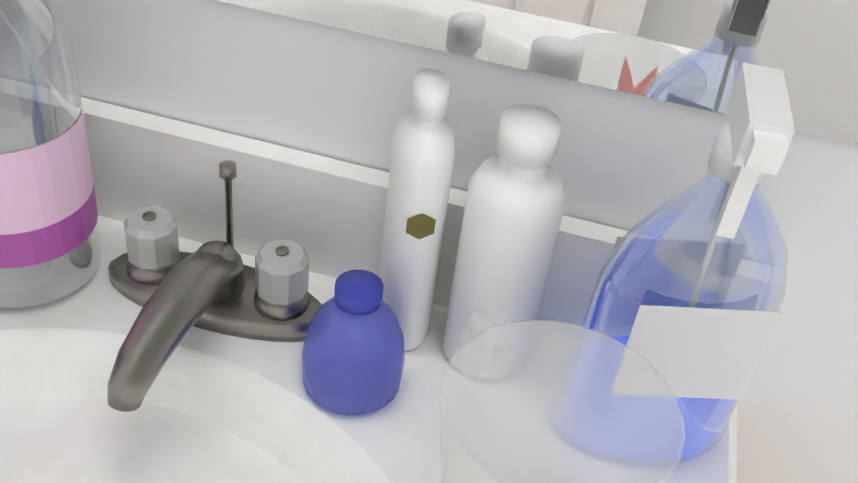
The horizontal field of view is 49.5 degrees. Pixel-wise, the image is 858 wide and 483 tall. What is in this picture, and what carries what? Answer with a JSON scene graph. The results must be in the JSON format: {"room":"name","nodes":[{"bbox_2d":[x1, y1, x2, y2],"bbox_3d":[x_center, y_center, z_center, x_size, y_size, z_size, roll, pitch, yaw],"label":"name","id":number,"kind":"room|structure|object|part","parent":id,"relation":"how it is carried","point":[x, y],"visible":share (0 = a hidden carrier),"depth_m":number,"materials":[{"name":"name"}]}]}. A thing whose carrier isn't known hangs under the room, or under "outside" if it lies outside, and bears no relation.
{"room":"bathroom","nodes":[
{"label":"bathroom","id":0,"kind":"room"},
{"bbox_2d":[48,0,857,230],"bbox_3d":[0.025,-0.595,0.342,0.958,1.306,0.106,14,39,8],"label":"mirror","id":1,"kind":"object","parent":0,"point":[626,160],"depth_m":0.64,"materials":[{"name":"silver mirror"}]},
{"bbox_3d":[0.018,-0.610,0.269,0.958,1.195,0.006,14,39,8],"label":"mirror plate","id":2,"kind":"part","parent":1,"relation":"part of","materials":[{"name":"silver metal"}]},
{"bbox_2d":[716,130,857,482],"bbox_3d":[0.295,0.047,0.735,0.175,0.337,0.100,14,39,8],"label":"wall","id":3,"kind":"structure","parent":0,"point":[797,412],"depth_m":0.69,"materials":[{"name":"white paint"}]},
{"bbox_3d":[0.312,1.349,0.525,2.550,0.100,1.920,14,39,8],"label":"floor","id":4,"kind":"structure","parent":0,"visible":0},
{"bbox_2d":[0,77,775,482],"bbox_3d":[-0.239,0.436,0.763,0.878,0.909,0.578,14,39,8],"label":"counter","id":5,"kind":"object","parent":4,"relation":"on","point":[164,343],"visible":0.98,"depth_m":0.68,"materials":[{"name":"stone"}]},
{"bbox_2d":[0,0,100,307],"bbox_3d":[-0.296,-0.085,0.640,0.110,0.269,0.110,14,39,8],"label":"bottle","id":6,"kind":"object","parent":5,"relation":"on","point":[48,210],"visible":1,"depth_m":0.65,"materials":[{"name":"plastic"}]},
{"bbox_2d":[302,270,404,414],"bbox_3d":[-0.051,0.064,0.637,0.072,0.093,0.072,14,39,8],"label":"bottle","id":7,"kind":"object","parent":5,"relation":"on","point":[353,354],"visible":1,"depth_m":0.62,"materials":[{"name":"blue plastic"}]},
{"bbox_2d":[379,68,454,351],"bbox_3d":[-0.010,-0.018,0.651,0.044,0.213,0.062,14,39,8],"label":"lotion bottle","id":8,"kind":"object","parent":5,"relation":"on","point":[422,162],"visible":0.92,"depth_m":0.62,"materials":[{"name":"white plastic"}]},
{"bbox_2d":[442,104,565,380],"bbox_3d":[0.053,0.003,0.641,0.065,0.205,0.065,14,39,8],"label":"bottle","id":9,"kind":"object","parent":5,"relation":"on","point":[514,205],"visible":0.81,"depth_m":0.60,"materials":[{"name":"white plastic"}]},
{"bbox_2d":[440,311,684,482],"bbox_3d":[0.064,0.133,0.542,0.136,0.128,0.145,14,39,8],"label":"cup","id":10,"kind":"object","parent":5,"relation":"on","point":[466,348],"visible":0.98,"depth_m":0.56,"materials":[{"name":"clear plastic"}]},
{"bbox_2d":[556,63,794,463],"bbox_3d":[0.161,0.029,0.570,0.115,0.276,0.096,14,39,8],"label":"spray bottle","id":11,"kind":"object","parent":5,"relation":"on","point":[694,345],"visible":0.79,"depth_m":0.56,"materials":[{"name":"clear plastic"}]}
]}

